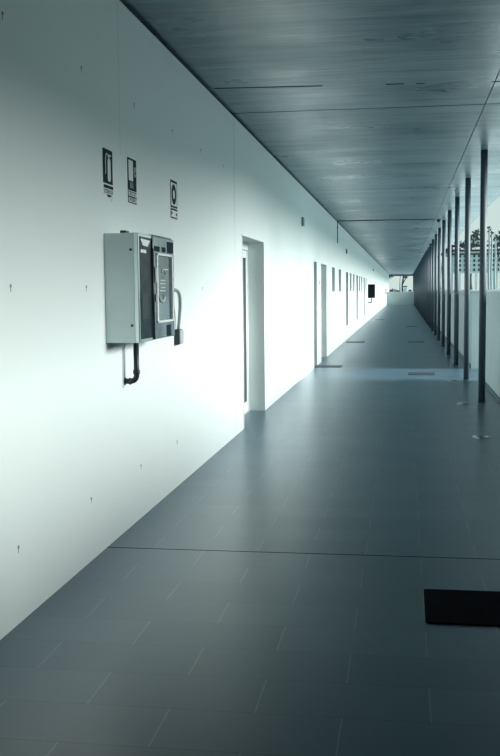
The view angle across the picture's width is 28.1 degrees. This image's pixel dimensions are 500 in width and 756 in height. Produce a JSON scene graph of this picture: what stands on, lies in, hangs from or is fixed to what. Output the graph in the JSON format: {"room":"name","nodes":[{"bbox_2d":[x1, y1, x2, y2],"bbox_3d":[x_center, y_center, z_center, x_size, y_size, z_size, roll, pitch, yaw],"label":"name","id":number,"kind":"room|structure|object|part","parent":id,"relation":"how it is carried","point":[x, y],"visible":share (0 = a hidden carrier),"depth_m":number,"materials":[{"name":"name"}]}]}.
{"room":"covered outdoor walkway","nodes":[
{"label":"covered outdoor walkway","id":0,"kind":"room"},
{"bbox_2d":[0,0,388,639],"bbox_3d":[7.073,-5.282,58.570,0.301,3.370,123.600,0,5,9],"label":"wall","id":1,"kind":"structure","parent":0,"point":[85,454],"depth_m":6.22,"materials":[{"name":"white paint"}]},
{"bbox_2d":[102,147,112,201],"bbox_3d":[-0.857,-1.226,6.053,0.008,0.310,0.203,0,5,9],"label":"safety sign","id":2,"kind":"object","parent":1,"relation":"attached to","point":[107,154],"visible":1,"depth_m":6.04,"materials":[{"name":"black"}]},
{"bbox_3d":[-0.860,-1.278,6.045,0.003,0.205,0.195,0,5,9],"label":"picture panel","id":3,"kind":"part","parent":2,"relation":"part of","materials":[{"name":"black"}]},
{"bbox_3d":[-0.858,-1.119,6.066,0.002,0.095,0.196,0,5,9],"label":"text panel","id":4,"kind":"part","parent":2,"relation":"part of","materials":[{"name":"white plastic"}]},
{"bbox_2d":[127,157,136,204],"bbox_3d":[-0.775,-1.296,6.586,0.009,0.291,0.210,0,5,9],"label":"safety sign","id":5,"kind":"object","parent":1,"relation":"attached to","point":[131,164],"visible":1,"depth_m":6.57,"materials":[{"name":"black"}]},
{"bbox_3d":[-0.776,-1.190,6.598,0.002,0.077,0.207,0,5,9],"label":"text panel","id":6,"kind":"part","parent":5,"relation":"part of","materials":[{"name":"white plastic"}]},
{"bbox_2d":[124,343,139,384],"bbox_3d":[-0.757,-0.100,6.420,0.102,0.290,0.048,0,5,9],"label":"supply pipe","id":7,"kind":"object","parent":1,"relation":"attached to","point":[136,371],"visible":0.96,"depth_m":6.40,"materials":[{"name":"black metal"}]},
{"bbox_2d":[104,230,174,342],"bbox_3d":[-0.691,-0.585,6.429,0.225,0.673,0.917,0,5,9],"label":"electrical box","id":8,"kind":"object","parent":1,"relation":"attached to","point":[139,267],"visible":1,"depth_m":6.02,"materials":[{"name":"metal"}]},
{"bbox_3d":[-0.652,-0.551,6.131,0.026,0.657,0.325,0,5,9],"label":"frame","id":9,"kind":"part","parent":8,"relation":"part of","materials":[{"name":"silver metal"}]},
{"bbox_3d":[-0.642,-0.828,6.120,0.002,0.045,0.235,0,5,9],"label":"rating plate","id":10,"kind":"part","parent":8,"relation":"part of","materials":[{"name":"white plastic"}]},
{"bbox_3d":[-0.652,-0.552,6.144,0.023,0.621,0.299,0,5,9],"label":"fixed panel","id":11,"kind":"part","parent":8,"relation":"part of","materials":[{"name":"metal"}]},
{"bbox_3d":[-0.580,-0.591,6.585,0.030,0.649,0.575,0,5,9],"label":"door","id":12,"kind":"part","parent":8,"relation":"part of","materials":[{"name":"metal"}]},
{"bbox_3d":[-0.572,-0.593,6.604,0.005,0.417,0.405,0,5,9],"label":"pane","id":13,"kind":"part","parent":8,"relation":"part of","materials":[{"name":"clear glass"}]},
{"bbox_2d":[170,179,176,219],"bbox_3d":[-0.593,-1.387,7.779,0.004,0.292,0.220,0,5,9],"label":"safety sign","id":14,"kind":"object","parent":1,"relation":"attached to","point":[173,185],"visible":1,"depth_m":7.76,"materials":[{"name":"white plastic"}]},
{"bbox_3d":[-0.593,-1.279,7.789,0.003,0.076,0.220,0,5,9],"label":"text panel","id":15,"kind":"part","parent":14,"relation":"part of","materials":[{"name":"white plastic"}]},
{"bbox_3d":[-0.594,-1.428,7.776,0.003,0.209,0.220,0,5,9],"label":"picture panel","id":16,"kind":"part","parent":14,"relation":"part of","materials":[{"name":"white plastic"}]},
{"bbox_2d":[174,288,183,344],"bbox_3d":[-0.566,-0.444,7.408,0.074,0.438,1.018,0,5,1],"label":"cable","id":17,"kind":"object","parent":1,"relation":"attached to","point":[179,333],"visible":0.81,"depth_m":7.81,"materials":[{"name":"black plastic"}]},
{"bbox_2d":[243,242,249,414],"bbox_3d":[-0.153,-0.579,12.033,0.109,2.160,1.710,0,5,9],"label":"door","id":18,"kind":"structure","parent":1,"relation":"in","point":[245,244],"depth_m":12.76,"materials":[{"name":"white paint"}]},
{"bbox_3d":[-0.115,-0.579,12.438,0.010,1.830,0.681,0,5,9],"label":"pane","id":19,"kind":"part","parent":18,"relation":"part of","materials":[{"name":"clear glass"}]},
{"bbox_2d":[242,233,264,423],"bbox_3d":[0.053,-0.589,12.000,0.006,2.182,1.754,0,5,9],"label":"trim","id":20,"kind":"structure","parent":1,"relation":"attached to","point":[254,238],"depth_m":11.21,"materials":[{"name":"white paint"}]},
{"bbox_2d":[301,217,304,225],"bbox_3d":[0.936,-2.743,17.550,0.048,0.150,0.220,0,5,9],"label":"emergency light","id":21,"kind":"object","parent":1,"relation":"attached to","point":[302,218],"visible":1,"depth_m":17.45,"materials":[{"name":"grey plastic"}]},
{"bbox_2d":[368,284,374,297],"bbox_3d":[6.095,-4.353,50.119,0.339,0.675,0.900,0,5,9],"label":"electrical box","id":22,"kind":"object","parent":1,"relation":"attached to","point":[371,287],"visible":0.98,"depth_m":49.67,"materials":[{"name":"black metal"}]},
{"bbox_2d":[0,305,499,755],"bbox_3d":[8.755,-3.472,58.470,3.720,0.250,123.600,0,5,9],"label":"floor","id":23,"kind":"structure","parent":0,"point":[271,603],"depth_m":5.04,"materials":[{"name":"tile"}]},
{"bbox_2d":[316,365,342,366],"bbox_3d":[1.616,-0.240,20.408,0.515,0.008,0.520,0,5,9],"label":"floor mat","id":24,"kind":"object","parent":23,"relation":"on","point":[317,365],"visible":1,"depth_m":20.42,"materials":[{"name":"grey rubber"}]},
{"bbox_2d":[346,341,364,342],"bbox_3d":[3.162,-1.079,29.937,0.550,0.008,0.700,0,5,9],"label":"floor mat","id":25,"kind":"object","parent":23,"relation":"on","point":[347,341],"visible":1,"depth_m":29.63,"materials":[{"name":"grey rubber"}]},
{"bbox_2d":[414,273,414,305],"bbox_3d":[16.157,-8.792,97.974,0.116,3.400,0.116,0,5,9],"label":"steel column","id":26,"kind":"structure","parent":23,"relation":"on","point":[414,273],"depth_m":97.97,"materials":[{"name":"grey metal"}]},
{"bbox_2d":[415,269,415,306],"bbox_3d":[15.117,-8.198,91.219,0.116,3.400,0.116,0,5,9],"label":"steel column","id":27,"kind":"structure","parent":23,"relation":"on","point":[415,269],"depth_m":91.19,"materials":[{"name":"grey metal"}]},
{"bbox_2d":[416,268,416,306],"bbox_3d":[14.077,-7.603,84.465,0.116,3.400,0.116,0,5,9],"label":"steel column","id":28,"kind":"structure","parent":23,"relation":"on","point":[416,268],"depth_m":84.42,"materials":[{"name":"grey metal"}]},
{"bbox_2d":[417,266,417,309],"bbox_3d":[13.036,-7.009,77.710,0.116,3.400,0.116,0,5,9],"label":"steel column","id":29,"kind":"structure","parent":23,"relation":"on","point":[417,266],"depth_m":77.67,"materials":[{"name":"grey metal"}]},
{"bbox_2d":[418,268,418,311],"bbox_3d":[11.996,-6.415,70.956,0.116,3.400,0.116,0,5,9],"label":"steel column","id":30,"kind":"structure","parent":23,"relation":"on","point":[418,268],"depth_m":70.95,"materials":[{"name":"grey metal"}]},
{"bbox_2d":[419,262,419,312],"bbox_3d":[11.476,-6.117,67.578,0.116,3.400,0.116,0,5,9],"label":"steel column","id":31,"kind":"structure","parent":23,"relation":"on","point":[419,262],"depth_m":67.55,"materials":[{"name":"grey metal"}]},
{"bbox_2d":[420,261,420,313],"bbox_3d":[10.956,-5.820,64.201,0.116,3.400,0.116,0,5,9],"label":"steel column","id":32,"kind":"structure","parent":23,"relation":"on","point":[420,261],"depth_m":64.16,"materials":[{"name":"grey metal"}]},
{"bbox_2d":[408,372,434,374],"bbox_3d":[3.155,-0.081,18.407,0.475,0.008,0.520,0,5,9],"label":"floor mat","id":33,"kind":"object","parent":23,"relation":"on","point":[409,373],"visible":1,"depth_m":18.38,"materials":[{"name":"grey rubber"}]},
{"bbox_2d":[421,259,421,314],"bbox_3d":[10.436,-5.523,60.824,0.116,3.400,0.116,0,5,9],"label":"steel column","id":34,"kind":"structure","parent":23,"relation":"on","point":[421,259],"depth_m":60.78,"materials":[{"name":"grey metal"}]},
{"bbox_2d":[421,257,422,316],"bbox_3d":[9.916,-5.226,57.447,0.116,3.400,0.116,0,5,9],"label":"steel column","id":35,"kind":"structure","parent":23,"relation":"on","point":[422,257],"depth_m":57.40,"materials":[{"name":"grey metal"}]},
{"bbox_2d":[423,255,423,317],"bbox_3d":[9.396,-4.929,54.069,0.116,3.400,0.116,0,5,9],"label":"steel column","id":36,"kind":"structure","parent":23,"relation":"on","point":[423,255],"depth_m":54.03,"materials":[{"name":"grey metal"}]},
{"bbox_2d":[424,253,425,319],"bbox_3d":[8.876,-4.631,50.692,0.116,3.400,0.116,0,5,9],"label":"steel column","id":37,"kind":"structure","parent":23,"relation":"on","point":[424,253],"depth_m":50.63,"materials":[{"name":"grey metal"}]},
{"bbox_2d":[425,250,426,321],"bbox_3d":[8.355,-4.334,47.315,0.116,3.400,0.116,0,5,9],"label":"steel column","id":38,"kind":"structure","parent":23,"relation":"on","point":[426,250],"depth_m":47.31,"materials":[{"name":"black metal"}]},
{"bbox_2d":[427,247,428,324],"bbox_3d":[7.835,-4.037,43.937,0.116,3.400,0.116,0,5,9],"label":"steel column","id":39,"kind":"structure","parent":23,"relation":"on","point":[427,247],"depth_m":43.90,"materials":[{"name":"grey metal"}]},
{"bbox_2d":[429,244,431,327],"bbox_3d":[7.315,-3.740,40.560,0.116,3.400,0.116,0,5,9],"label":"steel column","id":40,"kind":"structure","parent":23,"relation":"on","point":[430,245],"depth_m":40.50,"materials":[{"name":"grey metal"}]},
{"bbox_2d":[431,239,433,330],"bbox_3d":[6.795,-3.443,37.183,0.116,3.400,0.116,0,5,9],"label":"steel column","id":41,"kind":"structure","parent":23,"relation":"on","point":[432,280],"depth_m":37.18,"materials":[{"name":"black metal"}]},
{"bbox_2d":[434,234,436,334],"bbox_3d":[6.275,-3.145,33.806,0.116,3.400,0.116,0,5,9],"label":"steel column","id":42,"kind":"structure","parent":23,"relation":"on","point":[435,241],"depth_m":33.77,"materials":[{"name":"black metal"}]},
{"bbox_2d":[437,228,440,339],"bbox_3d":[5.755,-2.848,30.428,0.116,3.400,0.116,0,5,9],"label":"steel column","id":43,"kind":"structure","parent":23,"relation":"on","point":[439,229],"depth_m":30.39,"materials":[{"name":"black metal"}]},
{"bbox_2d":[441,220,445,346],"bbox_3d":[5.235,-2.551,27.051,0.116,3.400,0.116,0,5,9],"label":"steel column","id":44,"kind":"structure","parent":23,"relation":"on","point":[443,221],"depth_m":27.01,"materials":[{"name":"black metal"}]},
{"bbox_2d":[446,210,451,354],"bbox_3d":[4.715,-2.254,23.674,0.116,3.400,0.116,0,5,9],"label":"steel column","id":45,"kind":"structure","parent":23,"relation":"on","point":[449,237],"depth_m":23.64,"materials":[{"name":"black metal"}]},
{"bbox_2d":[453,197,459,364],"bbox_3d":[4.195,-1.957,20.296,0.116,3.400,0.116,0,5,9],"label":"steel column","id":46,"kind":"structure","parent":23,"relation":"on","point":[457,199],"depth_m":20.27,"materials":[{"name":"black metal"}]},
{"bbox_2d":[424,589,499,625],"bbox_3d":[1.103,1.111,4.850,0.505,0.009,0.523,0,5,9],"label":"floor mat","id":47,"kind":"object","parent":23,"relation":"on","point":[442,606],"visible":1,"depth_m":4.84,"materials":[{"name":"black rubber"}]},
{"bbox_2d":[463,178,470,379],"bbox_3d":[3.675,-1.659,16.919,0.116,3.400,0.116,0,5,9],"label":"steel column","id":48,"kind":"structure","parent":23,"relation":"on","point":[467,180],"depth_m":16.88,"materials":[{"name":"black metal"}]},
{"bbox_2d":[473,435,488,437],"bbox_3d":[2.414,0.615,10.458,0.170,0.006,0.170,0,5,9],"label":"floor light","id":49,"kind":"object","parent":23,"relation":"on","point":[476,436],"visible":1,"depth_m":10.46,"materials":[{"name":"silver metal"}]},
{"bbox_2d":[477,149,487,402],"bbox_3d":[3.155,-1.362,13.542,0.116,3.400,0.116,0,5,9],"label":"steel column","id":50,"kind":"structure","parent":23,"relation":"on","point":[484,153],"depth_m":13.50,"materials":[{"name":"black metal"}]},
{"bbox_2d":[120,0,499,273],"bbox_3d":[8.753,-7.143,58.148,4.185,0.320,123.600,0,5,9],"label":"ceiling","id":51,"kind":"structure","parent":0,"point":[378,109],"depth_m":9.43,"materials":[{"name":"concrete"}]},
{"bbox_2d":[337,219,434,242],"bbox_3d":[3.598,-3.896,26.525,2.575,0.600,0.070,0,5,9],"label":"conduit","id":52,"kind":"object","parent":51,"relation":"attached to","point":[399,219],"visible":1,"depth_m":26.53,"materials":[{"name":"black metal"}]},
{"bbox_2d":[389,274,412,275],"bbox_3d":[18.382,-12.245,118.955,3.660,0.220,0.150,0,5,9],"label":"edge","id":53,"kind":"structure","parent":51,"relation":"attached to","point":[389,274],"depth_m":118.94,"materials":[{"name":"paint"}]},
{"bbox_2d":[387,292,413,304],"bbox_3d":[15.766,-8.232,103.283,3.280,1.375,0.220,0,5,9],"label":"wall","id":54,"kind":"structure","parent":0,"point":[393,298],"depth_m":103.23,"materials":[{"name":"paint"}]},
{"bbox_2d":[437,290,478,368],"bbox_3d":[10.829,-4.621,61.173,0.224,1.535,84.870,0,5,9],"label":"wall","id":55,"kind":"structure","parent":0,"point":[474,294],"depth_m":19.68,"materials":[{"name":"stone"}]},
{"bbox_2d":[440,330,470,368],"bbox_3d":[10.731,-3.902,61.251,0.013,0.090,84.850,0,5,9],"label":"baseboard","id":56,"kind":"structure","parent":55,"relation":"attached to","point":[452,345],"depth_m":23.28,"materials":[{"name":"concrete"}]},
{"bbox_2d":[485,289,499,396],"bbox_3d":[3.498,-0.432,13.571,0.224,1.535,6.660,0,5,9],"label":"wall","id":57,"kind":"structure","parent":0,"point":[492,370],"depth_m":14.62,"materials":[{"name":"paint"}]},
{"bbox_2d":[485,381,499,402],"bbox_3d":[3.400,0.298,13.645,0.013,0.070,6.650,0,5,9],"label":"baseboard","id":58,"kind":"structure","parent":57,"relation":"attached to","point":[487,386],"depth_m":14.60,"materials":[{"name":"concrete"}]},
{"label":"outside","id":59,"kind":"structure","parent":0,"visible":0},
{"bbox_3d":[60.516,-9.938,130.214,200.000,0.200,243.500,0,5,9],"label":"ground","id":60,"kind":"structure","parent":59,"visible":0},
{"bbox_2d":[389,276,408,291],"bbox_3d":[21.034,-14.353,137.721,5.991,8.069,4.545,0,5,9],"label":"tree","id":61,"kind":"object","parent":60,"relation":"on","point":[403,277],"visible":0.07,"depth_m":137.69,"materials":[{"name":"green plant"}]},
{"bbox_2d":[459,229,479,289],"bbox_3d":[32.222,-16.554,146.784,4.015,10.686,3.626,0,5,9],"label":"tree","id":62,"kind":"object","parent":60,"relation":"on","point":[475,235],"visible":0.41,"depth_m":146.36,"materials":[{"name":"green plant"}]},
{"bbox_3d":[32.531,-20.255,146.664,3.670,3.298,3.366,-4,6,-34],"label":"crown","id":63,"kind":"part","parent":62,"relation":"part of","materials":[{"name":"green plant"}]},
{"bbox_2d":[446,251,499,289],"bbox_3d":[30.986,-13.252,132.185,9.800,6.610,8.400,0,5,9],"label":"building","id":64,"kind":"structure","parent":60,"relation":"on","point":[474,259],"depth_m":128.37,"materials":[{"name":"white concrete"}]},
{"bbox_2d":[451,240,499,289],"bbox_3d":[29.798,-12.412,117.426,12.940,7.504,4.770,0,5,9],"label":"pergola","id":65,"kind":"object","parent":60,"relation":"on","point":[471,241],"visible":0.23,"depth_m":116.54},
{"bbox_3d":[23.714,-12.068,117.545,0.280,6.910,0.280,0,5,9],"label":"post","id":66,"kind":"part","parent":65,"relation":"part of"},
{"bbox_3d":[28.755,-12.047,116.771,0.280,6.910,0.280,0,5,9],"label":"post","id":67,"kind":"part","parent":65,"relation":"part of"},
{"bbox_2d":[487,226,491,289],"bbox_3d":[26.439,-12.431,110.725,0.565,8.769,0.888,0,5,9],"label":"tree","id":68,"kind":"object","parent":60,"relation":"on","point":[488,227],"visible":0.87,"depth_m":110.46,"materials":[{"name":"green plant"}]},
{"bbox_2d":[490,231,493,288],"bbox_3d":[27.145,-12.373,112.620,0.607,8.314,0.702,0,5,9],"label":"tree","id":69,"kind":"object","parent":60,"relation":"on","point":[491,232],"visible":0.83,"depth_m":112.41,"materials":[{"name":"green plant"}]},
{"bbox_2d":[493,233,498,288],"bbox_3d":[26.917,-11.882,109.596,0.686,7.861,0.660,0,5,9],"label":"tree","id":70,"kind":"object","parent":60,"relation":"on","point":[495,236],"visible":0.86,"depth_m":109.43,"materials":[{"name":"green plant"}]},
{"bbox_2d":[493,230,499,261],"bbox_3d":[31.096,-13.657,122.094,2.971,9.190,3.067,0,5,9],"label":"tree","id":71,"kind":"object","parent":60,"relation":"on","point":[498,237],"visible":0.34,"depth_m":121.66,"materials":[{"name":"green plant"}]}
]}

